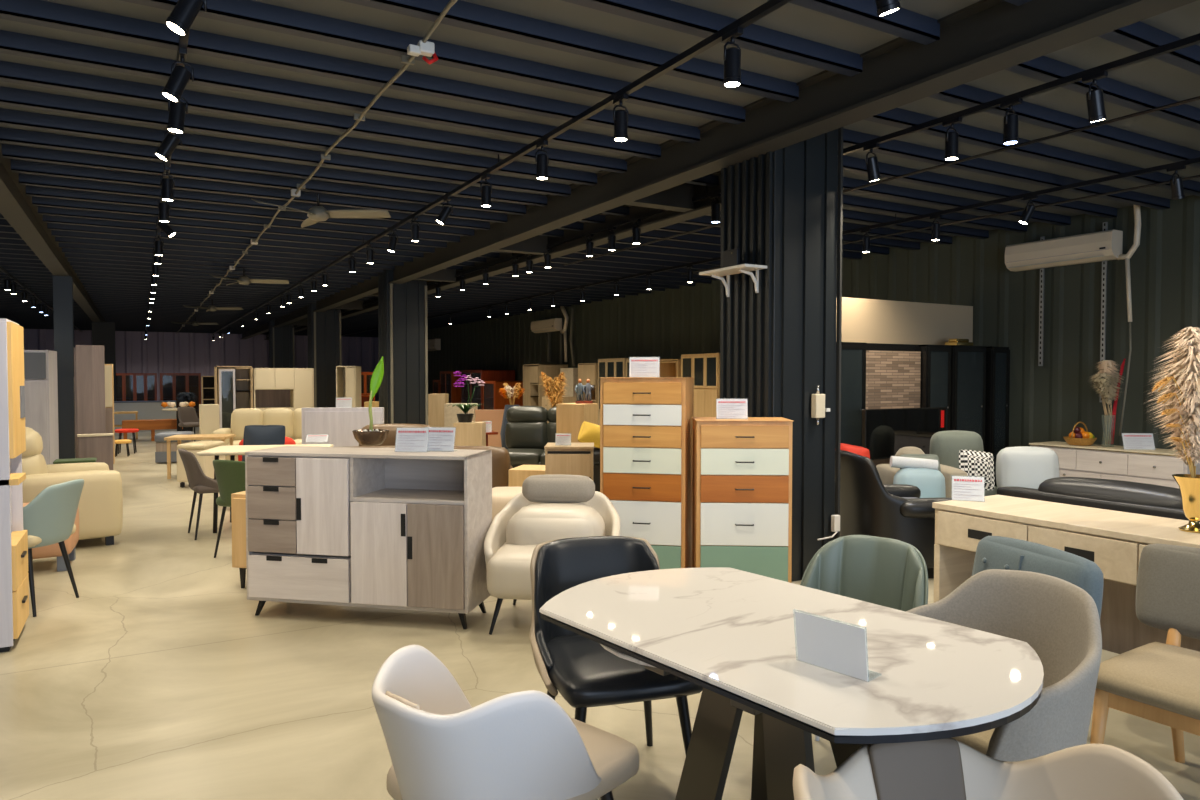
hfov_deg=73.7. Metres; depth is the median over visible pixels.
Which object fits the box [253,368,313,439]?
cabinet
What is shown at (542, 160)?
track spotlight
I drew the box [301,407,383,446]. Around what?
headboard
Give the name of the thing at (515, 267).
track spotlight
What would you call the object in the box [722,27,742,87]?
track spotlight
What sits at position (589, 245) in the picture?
track spotlight
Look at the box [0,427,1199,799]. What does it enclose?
floor
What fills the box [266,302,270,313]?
track spotlight
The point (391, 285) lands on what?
trim
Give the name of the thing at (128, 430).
stool
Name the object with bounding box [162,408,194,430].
round table
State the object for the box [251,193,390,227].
ceiling fan
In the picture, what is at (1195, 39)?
track
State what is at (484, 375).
display cabinet
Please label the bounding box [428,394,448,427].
base cabinet
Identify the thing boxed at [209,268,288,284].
ceiling fan
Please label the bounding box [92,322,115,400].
column
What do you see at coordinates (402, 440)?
print
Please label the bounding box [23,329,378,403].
wall
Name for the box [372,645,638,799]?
armchair
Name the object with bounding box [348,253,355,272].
track spotlight
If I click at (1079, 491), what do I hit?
cushion
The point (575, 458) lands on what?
chest
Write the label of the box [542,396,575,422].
base cabinet
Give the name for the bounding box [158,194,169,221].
track spotlight
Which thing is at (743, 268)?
wall shelf
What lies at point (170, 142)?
track spotlight
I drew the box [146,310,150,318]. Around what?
track spotlight
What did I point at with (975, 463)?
cushion
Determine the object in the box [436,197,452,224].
track spotlight
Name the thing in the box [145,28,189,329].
track
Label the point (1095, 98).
track spotlight
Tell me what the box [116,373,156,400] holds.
window
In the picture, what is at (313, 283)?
track spotlight
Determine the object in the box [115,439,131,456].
stool
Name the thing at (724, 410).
print
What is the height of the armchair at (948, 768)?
0.746 m
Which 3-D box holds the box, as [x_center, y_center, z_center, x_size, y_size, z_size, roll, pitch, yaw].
[1.549,0.037,5.675,0.090,0.280,0.050,-1,2,-30]
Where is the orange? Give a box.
[1081,432,1089,437]
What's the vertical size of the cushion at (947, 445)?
0.578 m
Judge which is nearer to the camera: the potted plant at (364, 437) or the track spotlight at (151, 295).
the potted plant at (364, 437)
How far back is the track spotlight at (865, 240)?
8.90 m
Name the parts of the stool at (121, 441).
seat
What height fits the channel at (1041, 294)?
1.520 m
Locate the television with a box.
[862,407,945,459]
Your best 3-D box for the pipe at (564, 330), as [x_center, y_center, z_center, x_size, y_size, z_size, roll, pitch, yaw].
[-0.981,-1.606,20.123,0.100,1.534,1.452,-1,2,-30]
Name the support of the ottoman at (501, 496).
on the floor
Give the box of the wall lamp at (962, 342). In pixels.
[945,339,972,345]
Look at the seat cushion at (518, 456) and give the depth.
10.40 m
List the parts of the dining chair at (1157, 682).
leg, seat, seat frame, backrest, leg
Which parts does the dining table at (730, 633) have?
frame, leg, leg, leg, leg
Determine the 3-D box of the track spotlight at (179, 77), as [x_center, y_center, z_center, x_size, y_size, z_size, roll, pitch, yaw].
[-2.131,-1.632,4.035,0.147,0.253,0.120,-1,2,-30]
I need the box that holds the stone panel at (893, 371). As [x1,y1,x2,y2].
[866,343,920,465]
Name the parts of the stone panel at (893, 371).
frame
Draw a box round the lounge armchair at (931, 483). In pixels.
[893,468,945,497]
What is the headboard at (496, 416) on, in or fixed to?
on the floor
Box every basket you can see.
[1063,422,1096,445]
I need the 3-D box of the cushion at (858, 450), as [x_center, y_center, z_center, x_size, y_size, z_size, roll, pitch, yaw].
[2.245,0.546,7.122,0.346,0.317,0.186,0,2,0]
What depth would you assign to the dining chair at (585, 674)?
2.84 m
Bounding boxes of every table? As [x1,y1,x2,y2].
[53,457,96,463]
[114,411,137,438]
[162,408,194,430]
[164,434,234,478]
[196,444,332,532]
[486,431,497,445]
[539,567,1043,799]
[932,495,1199,653]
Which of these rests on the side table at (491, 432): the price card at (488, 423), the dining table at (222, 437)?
the price card at (488, 423)
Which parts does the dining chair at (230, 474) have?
leg, seat, backrest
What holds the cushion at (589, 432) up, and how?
on the bench at (596, 451)
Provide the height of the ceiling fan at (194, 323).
0.390 m
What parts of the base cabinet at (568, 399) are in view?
drawer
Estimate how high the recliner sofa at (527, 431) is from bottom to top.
1.048 m
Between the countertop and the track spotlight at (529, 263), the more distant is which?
the countertop
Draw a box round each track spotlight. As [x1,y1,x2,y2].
[3,274,10,289]
[10,279,16,293]
[21,288,27,301]
[31,295,36,307]
[38,301,43,311]
[44,304,48,315]
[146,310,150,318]
[147,302,152,311]
[149,281,155,292]
[149,288,154,298]
[150,272,157,284]
[151,261,159,275]
[153,248,161,263]
[154,233,163,255]
[155,130,181,160]
[156,218,175,237]
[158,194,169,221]
[160,167,174,200]
[161,48,193,102]
[165,0,206,36]
[167,97,187,133]
[254,309,258,319]
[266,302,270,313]
[280,294,284,306]
[286,290,291,303]
[298,283,303,297]
[311,275,316,290]
[322,269,328,285]
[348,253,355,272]
[366,242,373,263]
[387,228,397,251]
[410,216,419,241]
[435,282,440,296]
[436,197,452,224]
[459,275,464,290]
[480,174,491,206]
[482,267,488,283]
[487,306,491,316]
[504,303,508,313]
[512,258,518,275]
[526,254,532,272]
[527,298,531,309]
[535,141,548,179]
[544,247,550,267]
[551,293,555,305]
[580,287,584,300]
[586,234,593,256]
[608,227,615,250]
[613,94,628,141]
[614,280,618,294]
[632,219,640,243]
[646,274,651,289]
[687,265,692,282]
[710,193,720,222]
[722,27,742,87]
[861,229,871,252]
[863,143,880,181]
[875,0,900,16]
[930,215,941,240]
[942,117,961,160]
[1000,98,1022,144]
[1018,195,1037,224]
[1082,71,1107,122]
[1167,165,1185,199]
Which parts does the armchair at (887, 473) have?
armrest, armrest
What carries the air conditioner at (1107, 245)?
attached to the wall at (1046, 402)
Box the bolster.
[890,456,937,469]
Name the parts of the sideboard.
leg, handle, handle, handle, drawer, drawer, drawer, handle, handle, drawer, handle, door, door, handle, handle, door, leg, leg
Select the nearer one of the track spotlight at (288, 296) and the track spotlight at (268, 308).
the track spotlight at (288, 296)
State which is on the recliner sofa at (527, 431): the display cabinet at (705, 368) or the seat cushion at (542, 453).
the seat cushion at (542, 453)
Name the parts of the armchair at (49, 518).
leg, seat, leg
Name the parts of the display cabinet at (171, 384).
door, door, door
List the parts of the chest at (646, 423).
drawer, handle, drawer, handle, handle, drawer, drawer, drawer, drawer, drawer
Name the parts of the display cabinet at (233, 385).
door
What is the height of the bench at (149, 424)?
0.470 m
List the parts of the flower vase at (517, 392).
flower, flower, flower, flower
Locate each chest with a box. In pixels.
[544,443,593,479]
[599,377,694,568]
[692,417,792,582]
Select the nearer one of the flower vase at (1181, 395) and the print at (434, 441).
the flower vase at (1181, 395)
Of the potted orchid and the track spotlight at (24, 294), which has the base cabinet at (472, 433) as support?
the potted orchid
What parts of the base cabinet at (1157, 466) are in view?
drawer, door, drawer, gold trim, door, drawer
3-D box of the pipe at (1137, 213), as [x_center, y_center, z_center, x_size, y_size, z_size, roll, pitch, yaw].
[5.669,-0.979,8.572,0.057,2.743,0.242,-1,2,-30]
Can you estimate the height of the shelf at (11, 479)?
0.035 m
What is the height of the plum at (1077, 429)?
0.070 m
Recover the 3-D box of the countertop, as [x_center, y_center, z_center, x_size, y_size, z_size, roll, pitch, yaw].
[-12.331,0.429,21.660,1.516,0.798,0.612,-1,2,-30]
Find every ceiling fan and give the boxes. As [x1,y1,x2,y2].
[172,316,218,325]
[183,300,242,311]
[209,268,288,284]
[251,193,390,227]
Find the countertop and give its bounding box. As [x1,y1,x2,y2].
[114,400,176,431]
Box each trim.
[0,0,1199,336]
[0,143,104,321]
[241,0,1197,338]
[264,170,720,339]
[273,283,427,424]
[287,183,693,325]
[835,127,842,538]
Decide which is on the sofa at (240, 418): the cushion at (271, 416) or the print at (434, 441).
the cushion at (271, 416)
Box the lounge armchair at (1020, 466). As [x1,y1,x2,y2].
[996,446,1059,488]
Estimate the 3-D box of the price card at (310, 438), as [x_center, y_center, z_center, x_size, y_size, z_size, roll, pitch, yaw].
[-3.305,0.447,9.348,0.246,0.089,0.065,0,2,-7]
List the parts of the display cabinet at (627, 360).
door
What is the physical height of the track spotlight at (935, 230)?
0.248 m
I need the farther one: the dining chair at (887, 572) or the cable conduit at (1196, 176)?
the cable conduit at (1196, 176)
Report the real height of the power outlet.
0.160 m
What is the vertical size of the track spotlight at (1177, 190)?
0.254 m
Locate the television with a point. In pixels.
(884, 431)
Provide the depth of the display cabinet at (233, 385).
16.05 m
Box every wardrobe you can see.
[24,350,58,464]
[74,345,105,457]
[105,364,114,463]
[336,366,360,406]
[560,368,577,400]
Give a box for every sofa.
[212,407,309,460]
[350,424,512,487]
[505,406,555,467]
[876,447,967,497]
[997,477,1199,521]
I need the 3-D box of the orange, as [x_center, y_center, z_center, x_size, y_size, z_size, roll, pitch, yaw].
[5.258,0.386,8.672,0.089,0.090,0.086,-1,2,-30]
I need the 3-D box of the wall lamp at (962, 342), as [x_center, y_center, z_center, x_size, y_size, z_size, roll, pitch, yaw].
[4.345,-0.694,9.681,0.300,0.090,0.180,-1,2,-30]
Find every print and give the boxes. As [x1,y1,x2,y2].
[397,435,424,446]
[427,435,451,448]
[631,363,656,372]
[719,405,744,416]
[954,484,981,498]
[1125,438,1149,447]
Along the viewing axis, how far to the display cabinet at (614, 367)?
17.24 m
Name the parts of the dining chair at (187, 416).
backrest, seat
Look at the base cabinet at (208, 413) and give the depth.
15.01 m
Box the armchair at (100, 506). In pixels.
[22,427,122,544]
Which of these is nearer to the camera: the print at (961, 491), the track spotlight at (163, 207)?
the print at (961, 491)
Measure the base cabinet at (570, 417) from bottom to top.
1.153 m
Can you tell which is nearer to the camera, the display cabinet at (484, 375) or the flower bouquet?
the flower bouquet
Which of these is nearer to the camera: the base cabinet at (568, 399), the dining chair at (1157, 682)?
the dining chair at (1157, 682)
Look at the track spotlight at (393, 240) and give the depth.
8.87 m
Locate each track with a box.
[0,266,81,331]
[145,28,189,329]
[211,0,791,334]
[267,33,1199,336]
[341,157,1199,335]
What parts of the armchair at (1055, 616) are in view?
seat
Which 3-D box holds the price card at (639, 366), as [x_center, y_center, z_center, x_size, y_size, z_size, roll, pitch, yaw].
[0.302,-0.222,5.401,0.206,0.139,0.066,0,2,8]
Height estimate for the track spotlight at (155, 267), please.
0.248 m
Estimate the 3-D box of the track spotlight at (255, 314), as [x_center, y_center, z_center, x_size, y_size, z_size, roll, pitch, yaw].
[-8.327,-2.076,19.384,0.090,0.248,0.119,0,2,1]
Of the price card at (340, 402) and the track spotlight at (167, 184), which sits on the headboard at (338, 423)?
the price card at (340, 402)
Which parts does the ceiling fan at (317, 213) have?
blade, blade, motor, blade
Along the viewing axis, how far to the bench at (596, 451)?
7.87 m
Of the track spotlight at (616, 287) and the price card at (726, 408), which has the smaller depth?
the price card at (726, 408)
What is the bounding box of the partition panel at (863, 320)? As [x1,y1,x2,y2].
[836,297,972,344]
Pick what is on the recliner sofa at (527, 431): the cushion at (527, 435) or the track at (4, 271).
the cushion at (527, 435)
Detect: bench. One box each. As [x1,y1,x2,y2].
[122,419,182,440]
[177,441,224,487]
[593,447,599,491]
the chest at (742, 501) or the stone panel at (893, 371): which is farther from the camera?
the stone panel at (893, 371)
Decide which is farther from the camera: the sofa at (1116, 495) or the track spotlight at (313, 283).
the track spotlight at (313, 283)
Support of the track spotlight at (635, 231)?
hanging from the track at (1195, 39)
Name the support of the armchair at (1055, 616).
on the floor
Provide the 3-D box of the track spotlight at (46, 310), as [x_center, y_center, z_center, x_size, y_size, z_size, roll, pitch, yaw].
[-12.544,-2.039,18.113,0.090,0.248,0.119,0,2,1]
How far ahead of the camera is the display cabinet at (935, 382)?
9.30 m
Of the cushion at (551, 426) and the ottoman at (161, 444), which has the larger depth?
the ottoman at (161, 444)
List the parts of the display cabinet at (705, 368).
door, door, door, door, door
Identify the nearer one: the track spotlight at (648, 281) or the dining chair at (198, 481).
the dining chair at (198, 481)
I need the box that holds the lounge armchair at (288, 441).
[238,437,295,460]
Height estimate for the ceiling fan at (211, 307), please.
0.390 m
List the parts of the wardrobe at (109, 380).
door, door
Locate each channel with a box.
[1038,236,1044,365]
[1099,222,1107,401]
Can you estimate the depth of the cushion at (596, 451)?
7.82 m
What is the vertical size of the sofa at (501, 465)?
0.900 m
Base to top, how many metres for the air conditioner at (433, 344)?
0.400 m
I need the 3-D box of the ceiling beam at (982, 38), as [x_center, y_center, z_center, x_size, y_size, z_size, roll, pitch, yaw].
[-4.519,-2.139,15.226,0.200,0.300,41.000,-1,2,-30]
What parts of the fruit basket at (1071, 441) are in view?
handle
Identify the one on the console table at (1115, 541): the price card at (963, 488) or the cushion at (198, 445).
the price card at (963, 488)
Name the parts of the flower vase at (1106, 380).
stem, stem, stem, stem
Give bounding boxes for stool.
[115,428,138,453]
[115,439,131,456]
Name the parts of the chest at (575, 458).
drawer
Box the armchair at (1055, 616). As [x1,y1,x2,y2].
[829,569,1101,761]
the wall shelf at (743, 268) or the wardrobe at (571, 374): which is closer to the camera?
the wall shelf at (743, 268)
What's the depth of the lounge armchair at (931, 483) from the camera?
6.83 m
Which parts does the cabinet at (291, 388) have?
door, panel, door, door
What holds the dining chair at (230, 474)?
on the floor
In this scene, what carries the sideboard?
on the floor
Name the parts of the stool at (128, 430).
seat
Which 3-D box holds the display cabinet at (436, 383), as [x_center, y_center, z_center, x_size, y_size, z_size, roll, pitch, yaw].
[-5.038,0.013,26.453,0.814,1.353,0.613,-1,2,-30]
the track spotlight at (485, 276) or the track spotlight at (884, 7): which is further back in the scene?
the track spotlight at (485, 276)
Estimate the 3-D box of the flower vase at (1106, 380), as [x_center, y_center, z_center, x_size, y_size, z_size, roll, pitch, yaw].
[5.392,0.029,8.508,0.465,0.944,0.312,-1,2,-34]
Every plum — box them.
[1074,427,1080,432]
[1075,433,1082,437]
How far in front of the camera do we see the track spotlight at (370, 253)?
9.78 m
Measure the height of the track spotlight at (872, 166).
0.254 m
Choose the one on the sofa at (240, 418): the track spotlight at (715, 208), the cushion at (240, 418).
the cushion at (240, 418)
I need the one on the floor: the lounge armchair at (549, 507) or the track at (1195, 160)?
the lounge armchair at (549, 507)
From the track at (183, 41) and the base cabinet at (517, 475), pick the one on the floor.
the base cabinet at (517, 475)
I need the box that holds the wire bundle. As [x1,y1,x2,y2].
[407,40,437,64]
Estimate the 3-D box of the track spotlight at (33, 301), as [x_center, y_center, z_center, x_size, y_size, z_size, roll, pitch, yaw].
[-11.348,-1.980,16.034,0.090,0.248,0.119,0,2,1]
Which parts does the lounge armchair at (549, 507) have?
leg, seat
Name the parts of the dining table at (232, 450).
leg, leg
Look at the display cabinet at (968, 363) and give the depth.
9.73 m
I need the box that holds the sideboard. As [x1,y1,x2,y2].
[245,446,491,628]
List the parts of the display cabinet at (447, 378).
door, door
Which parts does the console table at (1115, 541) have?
panel, drawer, drawer, drawer, panel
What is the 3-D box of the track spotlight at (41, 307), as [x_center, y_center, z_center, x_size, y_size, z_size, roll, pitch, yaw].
[-12.046,-2.014,17.247,0.090,0.248,0.119,0,2,1]
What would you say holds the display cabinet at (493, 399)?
on the floor
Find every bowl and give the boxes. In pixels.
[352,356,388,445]
[352,429,388,445]
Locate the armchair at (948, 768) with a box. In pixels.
[793,738,1183,799]
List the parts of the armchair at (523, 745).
seat, leg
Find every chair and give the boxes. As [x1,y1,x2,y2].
[177,407,198,441]
[178,449,218,539]
[213,460,245,557]
[530,536,702,753]
[800,535,927,740]
[840,450,951,577]
[971,536,1103,618]
[1090,544,1199,762]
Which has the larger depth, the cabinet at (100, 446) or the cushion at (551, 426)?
the cushion at (551, 426)
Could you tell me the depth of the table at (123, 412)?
18.54 m
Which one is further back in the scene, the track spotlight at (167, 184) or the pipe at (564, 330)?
the pipe at (564, 330)
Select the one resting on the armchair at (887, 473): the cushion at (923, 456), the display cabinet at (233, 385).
the cushion at (923, 456)
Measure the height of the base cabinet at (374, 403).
1.012 m
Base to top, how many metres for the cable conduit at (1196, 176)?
0.021 m
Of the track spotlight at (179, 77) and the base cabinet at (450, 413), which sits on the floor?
the base cabinet at (450, 413)
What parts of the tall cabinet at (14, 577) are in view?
panel, drawer, drawer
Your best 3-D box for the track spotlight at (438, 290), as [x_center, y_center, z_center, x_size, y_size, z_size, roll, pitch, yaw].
[-2.811,-1.919,13.907,0.090,0.248,0.119,0,2,1]
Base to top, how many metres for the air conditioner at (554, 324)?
0.310 m
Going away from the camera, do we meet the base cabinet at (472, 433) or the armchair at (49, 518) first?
the armchair at (49, 518)
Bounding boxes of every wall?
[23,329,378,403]
[428,195,1199,448]
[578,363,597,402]
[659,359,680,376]
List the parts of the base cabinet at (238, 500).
door, leg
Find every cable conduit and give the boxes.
[176,0,457,333]
[564,96,1199,265]
[681,175,1199,274]
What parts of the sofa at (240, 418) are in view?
armrest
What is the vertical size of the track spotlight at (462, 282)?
0.248 m
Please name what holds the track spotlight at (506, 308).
hanging from the track at (1195, 160)
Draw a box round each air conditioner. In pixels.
[428,339,440,350]
[531,318,561,332]
[1005,230,1122,271]
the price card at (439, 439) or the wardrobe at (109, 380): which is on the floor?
the wardrobe at (109, 380)
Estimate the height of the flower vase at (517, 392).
1.357 m
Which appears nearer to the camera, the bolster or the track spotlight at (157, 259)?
the bolster
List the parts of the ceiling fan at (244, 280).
blade, motor, blade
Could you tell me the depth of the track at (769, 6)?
4.93 m
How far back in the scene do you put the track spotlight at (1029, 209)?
7.26 m
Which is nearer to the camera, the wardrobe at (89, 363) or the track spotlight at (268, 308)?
the wardrobe at (89, 363)
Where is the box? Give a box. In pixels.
[811,385,824,424]
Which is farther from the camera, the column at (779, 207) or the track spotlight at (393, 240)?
the track spotlight at (393, 240)
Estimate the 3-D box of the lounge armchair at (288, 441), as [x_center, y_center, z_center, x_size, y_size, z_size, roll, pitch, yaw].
[-3.834,0.806,9.059,0.654,0.768,0.748,0,2,-6]
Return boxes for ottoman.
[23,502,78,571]
[154,431,193,462]
[492,487,521,520]
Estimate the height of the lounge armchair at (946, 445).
0.907 m
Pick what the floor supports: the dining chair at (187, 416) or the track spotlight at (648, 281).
the dining chair at (187, 416)
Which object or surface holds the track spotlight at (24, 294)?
hanging from the track at (4, 271)
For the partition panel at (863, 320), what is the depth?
9.63 m
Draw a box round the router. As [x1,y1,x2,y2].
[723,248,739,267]
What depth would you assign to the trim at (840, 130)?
5.80 m
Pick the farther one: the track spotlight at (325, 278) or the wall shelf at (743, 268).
the track spotlight at (325, 278)
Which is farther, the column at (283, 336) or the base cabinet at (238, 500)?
the column at (283, 336)
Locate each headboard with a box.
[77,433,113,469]
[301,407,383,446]
[475,410,503,446]
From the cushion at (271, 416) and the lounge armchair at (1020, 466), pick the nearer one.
the lounge armchair at (1020, 466)
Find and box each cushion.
[22,454,47,474]
[154,431,193,442]
[177,441,224,449]
[227,440,240,445]
[231,408,262,440]
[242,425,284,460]
[263,408,292,438]
[293,407,309,439]
[294,439,301,444]
[350,446,510,487]
[505,422,547,449]
[506,503,604,544]
[507,448,544,464]
[540,451,544,464]
[547,422,555,442]
[578,421,599,447]
[593,447,599,464]
[841,443,869,457]
[895,447,924,455]
[900,454,940,471]
[930,430,983,468]
[959,450,994,489]
[984,486,996,495]
[1038,477,1182,508]
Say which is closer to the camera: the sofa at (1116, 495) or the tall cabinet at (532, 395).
the sofa at (1116, 495)
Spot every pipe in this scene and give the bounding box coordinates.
[547,306,574,365]
[1117,204,1140,435]
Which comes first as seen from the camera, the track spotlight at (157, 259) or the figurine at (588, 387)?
the figurine at (588, 387)
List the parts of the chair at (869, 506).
armrest, armrest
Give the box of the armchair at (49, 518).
[23,479,83,616]
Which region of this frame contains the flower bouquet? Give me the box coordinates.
[161,402,195,407]
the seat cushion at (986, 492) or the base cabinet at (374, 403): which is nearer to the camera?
the seat cushion at (986, 492)
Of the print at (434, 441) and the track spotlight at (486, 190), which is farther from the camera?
the track spotlight at (486, 190)
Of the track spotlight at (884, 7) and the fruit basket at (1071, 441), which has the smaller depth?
the track spotlight at (884, 7)
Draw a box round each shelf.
[0,473,25,485]
[699,264,766,296]
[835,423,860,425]
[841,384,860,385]
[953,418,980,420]
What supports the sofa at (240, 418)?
on the floor
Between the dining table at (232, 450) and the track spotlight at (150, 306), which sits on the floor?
the dining table at (232, 450)
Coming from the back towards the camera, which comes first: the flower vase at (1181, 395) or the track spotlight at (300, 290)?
the track spotlight at (300, 290)
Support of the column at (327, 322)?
on the floor
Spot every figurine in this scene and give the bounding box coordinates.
[575,379,585,403]
[583,379,593,403]
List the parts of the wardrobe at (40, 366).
door, door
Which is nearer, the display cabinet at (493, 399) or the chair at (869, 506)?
the chair at (869, 506)
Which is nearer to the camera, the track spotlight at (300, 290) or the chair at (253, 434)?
the chair at (253, 434)
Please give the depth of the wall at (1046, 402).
9.68 m
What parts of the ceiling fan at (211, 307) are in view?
blade, motor, blade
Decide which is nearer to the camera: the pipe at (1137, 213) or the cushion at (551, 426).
the pipe at (1137, 213)
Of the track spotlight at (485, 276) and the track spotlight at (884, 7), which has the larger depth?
the track spotlight at (485, 276)
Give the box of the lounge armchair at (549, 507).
[484,474,620,634]
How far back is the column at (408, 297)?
13.47 m
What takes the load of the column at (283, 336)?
on the floor
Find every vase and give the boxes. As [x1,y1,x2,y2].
[499,383,524,448]
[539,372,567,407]
[1089,358,1125,444]
[1146,327,1199,532]
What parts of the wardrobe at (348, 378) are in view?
door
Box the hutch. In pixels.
[361,372,374,406]
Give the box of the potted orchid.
[448,371,485,422]
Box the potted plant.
[175,392,196,431]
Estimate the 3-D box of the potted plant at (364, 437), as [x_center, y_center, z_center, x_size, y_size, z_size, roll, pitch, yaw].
[-1.516,0.003,5.288,0.236,0.590,0.236,-1,2,-30]
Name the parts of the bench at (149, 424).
seat, leg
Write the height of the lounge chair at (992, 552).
0.803 m
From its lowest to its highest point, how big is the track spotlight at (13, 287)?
0.248 m
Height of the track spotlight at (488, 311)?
0.248 m
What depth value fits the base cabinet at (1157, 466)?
8.22 m
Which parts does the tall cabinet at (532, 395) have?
door, door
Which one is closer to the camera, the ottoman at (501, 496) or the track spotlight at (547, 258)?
the ottoman at (501, 496)
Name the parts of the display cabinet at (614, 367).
door, door, door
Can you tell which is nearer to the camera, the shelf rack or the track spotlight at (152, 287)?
the track spotlight at (152, 287)
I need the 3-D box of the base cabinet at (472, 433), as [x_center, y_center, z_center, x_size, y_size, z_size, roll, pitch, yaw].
[-1.822,0.720,11.207,0.398,0.818,0.346,0,2,0]
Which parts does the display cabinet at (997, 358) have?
door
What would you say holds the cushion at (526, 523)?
on the lounge armchair at (549, 507)
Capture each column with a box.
[53,276,75,458]
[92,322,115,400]
[268,320,293,367]
[307,303,340,407]
[378,269,426,423]
[720,129,837,581]
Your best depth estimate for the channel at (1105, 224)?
8.81 m
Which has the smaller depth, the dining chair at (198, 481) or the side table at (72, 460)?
the dining chair at (198, 481)
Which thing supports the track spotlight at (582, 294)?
hanging from the track at (1195, 160)
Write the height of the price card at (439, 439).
0.146 m
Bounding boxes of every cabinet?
[0,318,28,652]
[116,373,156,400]
[160,373,200,418]
[199,404,219,440]
[214,366,252,427]
[231,491,246,587]
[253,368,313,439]
[364,401,378,406]
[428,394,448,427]
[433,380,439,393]
[440,371,460,402]
[444,403,477,427]
[453,422,485,445]
[461,370,514,409]
[483,381,522,409]
[509,465,544,486]
[523,364,567,405]
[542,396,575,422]
[556,403,597,442]
[598,358,629,424]
[626,358,672,376]
[681,353,719,416]
[835,342,865,446]
[919,344,950,430]
[950,345,985,451]
[985,346,1009,486]
[1028,441,1199,487]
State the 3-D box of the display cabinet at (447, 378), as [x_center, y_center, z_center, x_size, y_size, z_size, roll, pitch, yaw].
[-4.347,-0.086,25.046,1.014,1.632,1.121,-1,2,-30]
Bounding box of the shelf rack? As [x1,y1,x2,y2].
[201,376,214,403]
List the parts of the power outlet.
cord, plate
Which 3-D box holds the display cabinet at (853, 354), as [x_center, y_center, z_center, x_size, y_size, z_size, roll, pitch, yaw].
[2.531,0.291,8.658,0.565,1.820,0.432,-1,2,-30]
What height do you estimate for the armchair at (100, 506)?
1.018 m
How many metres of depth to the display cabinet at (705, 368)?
14.28 m
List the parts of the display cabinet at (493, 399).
door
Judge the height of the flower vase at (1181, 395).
0.873 m
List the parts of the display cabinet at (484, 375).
door, door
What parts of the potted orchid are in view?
pot, stem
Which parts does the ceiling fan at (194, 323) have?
blade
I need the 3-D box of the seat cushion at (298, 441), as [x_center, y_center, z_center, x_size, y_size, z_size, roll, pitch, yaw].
[-4.859,0.749,13.285,0.499,0.200,0.680,-1,2,-18]
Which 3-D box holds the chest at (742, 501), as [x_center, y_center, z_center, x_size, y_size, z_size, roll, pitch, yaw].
[0.922,0.711,5.246,0.612,1.176,0.465,0,2,3]
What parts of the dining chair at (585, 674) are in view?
leg, leg, backrest, seat, leg, leg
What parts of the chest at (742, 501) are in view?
drawer, drawer, handle, handle, drawer, drawer, drawer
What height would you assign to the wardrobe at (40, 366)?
1.842 m
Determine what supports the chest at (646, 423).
on the floor
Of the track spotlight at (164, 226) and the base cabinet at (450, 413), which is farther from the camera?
the base cabinet at (450, 413)
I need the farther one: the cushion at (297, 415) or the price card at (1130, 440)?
the cushion at (297, 415)
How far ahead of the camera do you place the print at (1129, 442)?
8.22 m
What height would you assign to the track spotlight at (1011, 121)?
0.248 m
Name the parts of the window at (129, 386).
door, door, door, door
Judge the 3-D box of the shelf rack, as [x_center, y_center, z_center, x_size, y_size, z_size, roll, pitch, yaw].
[-9.380,0.160,19.235,0.340,1.474,0.300,-1,2,-30]
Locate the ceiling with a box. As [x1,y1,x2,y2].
[0,0,1199,246]
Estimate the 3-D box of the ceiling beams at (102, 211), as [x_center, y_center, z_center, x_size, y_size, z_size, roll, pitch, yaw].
[-7.150,-2.272,16.488,14.500,0.095,36.437,-1,2,-30]
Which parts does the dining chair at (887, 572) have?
backrest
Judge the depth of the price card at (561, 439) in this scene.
6.83 m
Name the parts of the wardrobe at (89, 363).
door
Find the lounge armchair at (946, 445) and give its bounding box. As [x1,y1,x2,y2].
[930,430,996,495]
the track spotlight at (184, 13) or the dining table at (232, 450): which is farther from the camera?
the dining table at (232, 450)
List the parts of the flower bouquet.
flower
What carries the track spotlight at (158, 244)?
hanging from the track at (183, 41)
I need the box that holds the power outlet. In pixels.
[817,514,839,539]
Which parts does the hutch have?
door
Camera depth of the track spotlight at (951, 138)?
5.08 m
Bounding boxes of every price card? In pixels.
[306,435,327,441]
[336,398,351,406]
[395,428,427,451]
[425,427,454,450]
[483,421,491,431]
[556,434,570,444]
[630,357,658,376]
[717,399,746,418]
[795,611,867,680]
[952,476,983,500]
[1122,433,1154,449]
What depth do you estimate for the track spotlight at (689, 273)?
11.76 m
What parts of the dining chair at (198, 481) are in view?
leg, backrest, leg, seat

